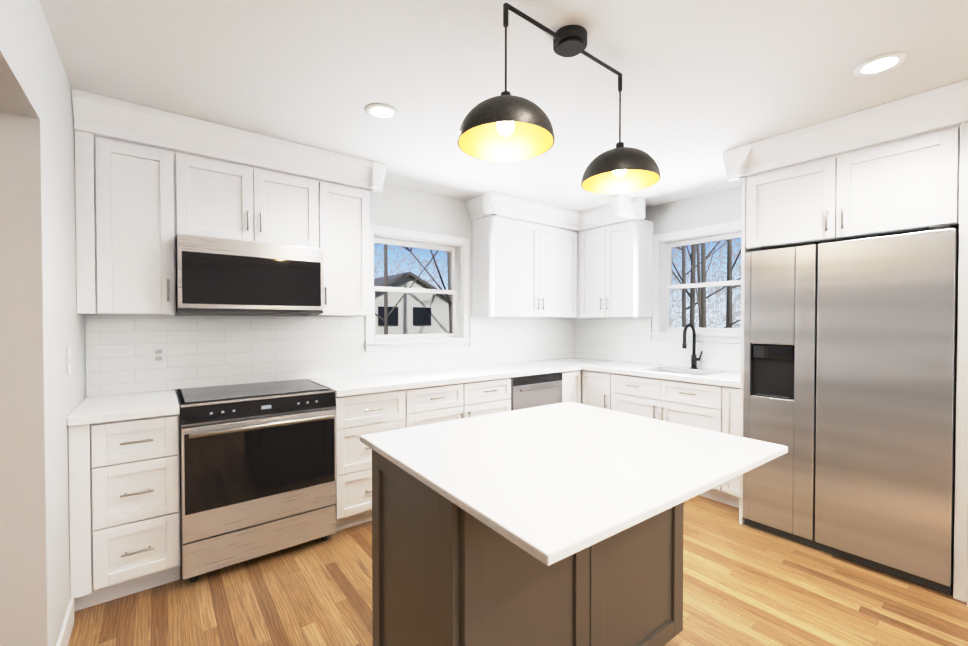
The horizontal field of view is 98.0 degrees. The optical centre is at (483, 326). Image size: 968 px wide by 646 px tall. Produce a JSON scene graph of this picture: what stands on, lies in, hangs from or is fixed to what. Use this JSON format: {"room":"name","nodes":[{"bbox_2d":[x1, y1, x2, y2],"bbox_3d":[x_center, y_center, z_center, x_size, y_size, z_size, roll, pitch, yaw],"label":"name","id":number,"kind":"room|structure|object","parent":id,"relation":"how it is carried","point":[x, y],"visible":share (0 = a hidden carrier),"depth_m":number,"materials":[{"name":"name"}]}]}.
{"room":"kitchen","nodes":[
{"label":"kitchen","id":0,"kind":"room"},
{"bbox_2d":[0,0,85,645],"bbox_3d":[-0.044,0.121,-0.556,0.130,2.440,7.200,-1,1,-38],"label":"wall","id":1,"kind":"structure","parent":0,"point":[42,391],"depth_m":1.45,"materials":[{"name":"grey paint"}]},
{"bbox_2d":[56,598,73,645],"bbox_3d":[-1.676,1.256,1.659,0.034,0.110,0.484,-1,1,-38],"label":"baseboard","id":2,"kind":"structure","parent":1,"relation":"attached to","point":[64,636],"depth_m":1.69,"materials":[{"name":"white paint"}]},
{"bbox_2d":[67,347,70,373],"bbox_3d":[-1.841,0.150,1.867,0.007,0.115,0.070,-1,1,-38],"label":"electrical outlet plate","id":3,"kind":"object","parent":1,"relation":"attached to","point":[68,349],"depth_m":1.85,"materials":[{"name":"white paint"}]},
{"bbox_2d":[85,184,572,396],"bbox_3d":[-0.623,0.064,3.656,4.390,2.440,0.160,-1,1,-38],"label":"wall","id":4,"kind":"structure","parent":0,"point":[400,208],"depth_m":3.60,"materials":[{"name":"grey paint"}]},
{"bbox_2d":[74,120,178,314],"bbox_3d":[-1.947,-0.529,2.313,0.395,0.920,0.318,-1,1,-38],"label":"upper cabinet","id":5,"kind":"object","parent":4,"relation":"attached to","point":[151,183],"depth_m":2.19,"materials":[{"name":"white wood"}]},
{"bbox_2d":[179,144,322,248],"bbox_3d":[-1.489,-0.748,2.666,0.766,0.490,0.318,-1,1,-38],"label":"upper cabinet","id":6,"kind":"object","parent":4,"relation":"attached to","point":[222,195],"depth_m":2.52,"materials":[{"name":"white wood"}]},
{"bbox_2d":[175,234,323,313],"bbox_3d":[-1.455,-0.292,2.628,0.756,0.415,0.425,-1,1,-38],"label":"microwave","id":7,"kind":"object","parent":6,"relation":"attached to","point":[223,275],"visible":1,"depth_m":2.43,"materials":[{"name":"grey glass"}]},
{"bbox_2d":[85,315,572,396],"bbox_3d":[-0.581,0.143,3.579,4.096,0.452,0.009,-1,1,-38],"label":"tile backsplash","id":8,"kind":"structure","parent":4,"relation":"attached to","point":[205,351],"depth_m":2.86,"materials":[{"name":"white tile"}]},
{"bbox_2d":[151,345,165,364],"bbox_3d":[-1.943,0.170,2.511,0.072,0.116,0.005,-1,1,-38],"label":"electrical outlet plate","id":9,"kind":"object","parent":8,"relation":"attached to","point":[158,354],"depth_m":2.51,"materials":[{"name":"white paint"}]},
{"bbox_2d":[306,176,374,315],"bbox_3d":[-1.046,-0.538,3.013,0.356,0.920,0.318,-1,1,-38],"label":"upper cabinet","id":10,"kind":"object","parent":4,"relation":"attached to","point":[346,203],"depth_m":2.90,"materials":[{"name":"white wood"}]},
{"bbox_2d":[364,224,472,350],"bbox_3d":[-0.576,-0.311,3.655,1.030,1.000,0.210,-1,1,-38],"label":"window","id":11,"kind":"structure","parent":4,"relation":"in","point":[413,341],"depth_m":3.68,"materials":[{"name":"white paint"}]},
{"bbox_2d":[470,207,584,317],"bbox_3d":[0.466,-0.553,4.136,1.150,0.920,0.403,-1,1,-38],"label":"upper cabinet","id":12,"kind":"object","parent":4,"relation":"attached to","point":[532,259],"depth_m":3.94,"materials":[{"name":"white wood"}]},
{"bbox_2d":[39,0,967,211],"bbox_3d":[0.428,-1.165,0.554,6.600,0.100,8.400,-1,1,-38],"label":"ceiling","id":13,"kind":"structure","parent":0,"point":[706,84],"depth_m":1.86,"materials":[{"name":"white paint"}]},
{"bbox_2d":[365,103,397,120],"bbox_3d":[-0.540,-1.133,2.221,0.170,0.006,0.170,-1,1,-38],"label":"recessed light","id":14,"kind":"object","parent":13,"relation":"in","point":[378,111],"visible":1,"depth_m":2.21,"materials":[{"name":"white paint"}]},
{"bbox_2d":[457,3,659,193],"bbox_3d":[0.335,-0.879,1.638,0.990,0.500,0.330,-1,1,-38],"label":"pendant light","id":15,"kind":"object","parent":13,"relation":"hanging from","point":[506,126],"visible":1,"depth_m":1.57,"materials":[{"name":"black metal"}]},
{"bbox_2d":[853,52,906,76],"bbox_3d":[1.704,-1.128,1.813,0.170,0.006,0.170,-1,1,-38],"label":"recessed light","id":16,"kind":"object","parent":13,"relation":"in","point":[879,64],"visible":1,"depth_m":1.81,"materials":[{"name":"white paint"}]},
{"bbox_2d":[68,495,967,645],"bbox_3d":[0.428,1.375,0.588,6.600,0.100,8.400,-1,1,-38],"label":"floor","id":17,"kind":"structure","parent":0,"point":[744,584],"depth_m":1.99,"materials":[{"name":"brown wood"}]},
{"bbox_2d":[68,414,180,611],"bbox_3d":[-1.844,0.866,2.199,0.395,0.875,0.649,-1,1,-38],"label":"base cabinet","id":18,"kind":"object","parent":17,"relation":"on","point":[124,500],"visible":0.98,"depth_m":1.97,"materials":[{"name":"white wood"}]},
{"bbox_2d":[67,390,179,425],"bbox_3d":[-1.847,0.408,2.196,0.395,0.039,0.642,-1,1,-38],"label":"countertop","id":19,"kind":"structure","parent":18,"relation":"on","point":[106,408],"depth_m":2.04,"materials":[{"name":"white stone"}]},
{"bbox_2d":[176,379,335,582],"bbox_3d":[-1.361,0.838,2.523,0.756,0.921,0.698,-1,1,-38],"label":"range","id":20,"kind":"object","parent":17,"relation":"on","point":[257,469],"visible":1,"depth_m":2.27,"materials":[{"name":"silver metal"}]},
{"bbox_2d":[334,388,417,530],"bbox_3d":[-0.880,0.855,2.970,0.541,0.876,0.616,-1,1,-38],"label":"base cabinet","id":21,"kind":"object","parent":17,"relation":"on","point":[358,415],"depth_m":2.67,"materials":[{"name":"white wood"}]},
{"bbox_2d":[418,378,510,425],"bbox_3d":[-0.339,0.850,3.391,0.958,0.876,0.616,-1,1,-38],"label":"base cabinet","id":22,"kind":"object","parent":17,"relation":"on","point":[442,403],"depth_m":3.14,"materials":[{"name":"white wood"}]},
{"bbox_2d":[308,357,608,396],"bbox_3d":[0.072,0.388,3.687,2.934,0.039,0.644,-1,1,-38],"label":"countertop","id":23,"kind":"structure","parent":22,"relation":"on","point":[364,383],"depth_m":3.23,"materials":[{"name":"white stone"}]},
{"bbox_2d":[372,449,683,645],"bbox_3d":[0.199,0.865,1.618,1.090,0.894,0.600,-1,1,-36],"label":"kitchen island","id":24,"kind":"object","parent":17,"relation":"on","point":[446,572],"visible":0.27,"depth_m":1.31,"materials":[{"name":"brown wood"}]},
{"bbox_2d":[360,401,787,565],"bbox_3d":[0.279,0.407,1.466,1.110,0.022,0.970,-1,1,-36],"label":"island countertop","id":25,"kind":"structure","parent":24,"relation":"on","point":[549,485],"depth_m":1.21,"materials":[{"name":"white stone"}]},
{"bbox_2d":[510,372,561,410],"bbox_3d":[0.302,0.845,3.839,0.598,0.873,0.644,-1,1,-38],"label":"dishwasher","id":26,"kind":"object","parent":17,"relation":"on","point":[530,391],"visible":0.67,"depth_m":3.59,"materials":[{"name":"grey metal"}]},
{"bbox_2d":[560,370,587,404],"bbox_3d":[0.650,0.840,4.126,0.297,0.876,0.669,-1,1,-38],"label":"base cabinet","id":27,"kind":"object","parent":17,"relation":"on","point":[574,383],"depth_m":3.94,"materials":[{"name":"white wood"}]},
{"bbox_2d":[588,371,655,418],"bbox_3d":[1.280,0.841,4.027,0.615,0.876,0.403,-1,1,-38],"label":"base cabinet","id":28,"kind":"object","parent":17,"relation":"on","point":[635,395],"depth_m":3.63,"materials":[{"name":"white wood"}]},
{"bbox_2d":[584,361,739,387],"bbox_3d":[1.607,0.483,3.580,0.644,0.227,1.380,-1,1,-38],"label":"countertop","id":29,"kind":"structure","parent":28,"relation":"on","point":[704,376],"depth_m":3.56,"materials":[{"name":"white stone"}]},
{"bbox_2d":[682,323,702,368],"bbox_3d":[1.795,0.170,3.618,0.216,0.397,0.110,-1,1,-38],"label":"faucet","id":30,"kind":"object","parent":29,"relation":"on","point":[694,359],"visible":1,"depth_m":3.67,"materials":[{"name":"black metal"}]},
{"bbox_2d":[723,79,967,601],"bbox_3d":[2.226,0.079,2.607,0.858,2.438,1.070,-1,1,-38],"label":"tall cabinet","id":31,"kind":"object","parent":17,"relation":"on","point":[899,166],"visible":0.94,"depth_m":2.22,"materials":[{"name":"white"}]},
{"bbox_2d":[743,225,958,594],"bbox_3d":[2.257,0.400,2.594,0.773,1.795,0.910,-1,1,-38],"label":"refrigerator","id":32,"kind":"object","parent":17,"relation":"on","point":[850,362],"visible":0.98,"depth_m":2.27,"materials":[{"name":"grey metal"}]},
{"bbox_2d":[586,186,741,371],"bbox_3d":[2.028,0.063,3.693,0.160,2.440,3.035,-1,1,-38],"label":"wall","id":33,"kind":"structure","parent":0,"point":[717,207],"depth_m":3.73,"materials":[{"name":"grey paint"}]},
{"bbox_2d":[585,215,652,317],"bbox_3d":[1.298,-0.555,4.229,0.318,0.920,0.679,-1,1,-38],"label":"upper cabinet","id":34,"kind":"object","parent":33,"relation":"attached to","point":[618,252],"depth_m":4.02,"materials":[{"name":"white wood"}]},
{"bbox_2d":[573,317,740,371],"bbox_3d":[1.665,0.137,4.019,0.009,0.452,2.010,-1,1,-38],"label":"tile backsplash","id":35,"kind":"structure","parent":33,"relation":"attached to","point":[612,339],"depth_m":4.18,"materials":[{"name":"white tile"}]},
{"bbox_2d":[649,220,741,342],"bbox_3d":[1.969,-0.370,3.723,0.210,1.005,0.973,-1,1,-38],"label":"window","id":36,"kind":"structure","parent":33,"relation":"in","point":[662,286],"depth_m":3.90,"materials":[{"name":"white paint"}]},
{"bbox_2d":[967,552,967,606],"bbox_3d":[3.916,0.105,0.602,0.975,2.440,4.165,-1,1,-38],"label":"wall","id":37,"kind":"structure","parent":0,"point":[967,579],"depth_m":1.96,"materials":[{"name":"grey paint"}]},
{"label":"outside","id":38,"kind":"structure","parent":0,"visible":0},
{"bbox_3d":[1.559,3.760,9.103,30.000,0.100,30.000,-1,1,-38],"label":"ground","id":39,"kind":"structure","parent":38,"visible":0},
{"bbox_2d":[374,272,449,334],"bbox_3d":[-3.515,0.925,14.936,4.000,5.410,3.800,-1,1,-38],"label":"house","id":40,"kind":"structure","parent":39,"relation":"on","point":[415,313],"depth_m":13.62,"materials":[{"name":"white"}]},
{"bbox_2d":[375,239,740,334],"bbox_3d":[3.208,-3.922,12.507,20.154,15.176,17.110,-1,1,-38],"label":"trees","id":41,"kind":"object","parent":39,"relation":"on","point":[701,296],"visible":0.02,"depth_m":10.77,"materials":[{"name":"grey plant"}]},
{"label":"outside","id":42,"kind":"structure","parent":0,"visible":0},
{"bbox_2d":[374,243,447,289],"bbox_3d":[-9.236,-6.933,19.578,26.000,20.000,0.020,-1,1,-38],"label":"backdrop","id":43,"kind":"structure","parent":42,"point":[400,259],"depth_m":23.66,"materials":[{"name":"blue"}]},
{"bbox_2d":[670,238,740,327],"bbox_3d":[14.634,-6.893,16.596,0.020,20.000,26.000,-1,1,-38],"label":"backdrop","id":44,"kind":"structure","parent":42,"point":[716,305],"depth_m":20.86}
]}

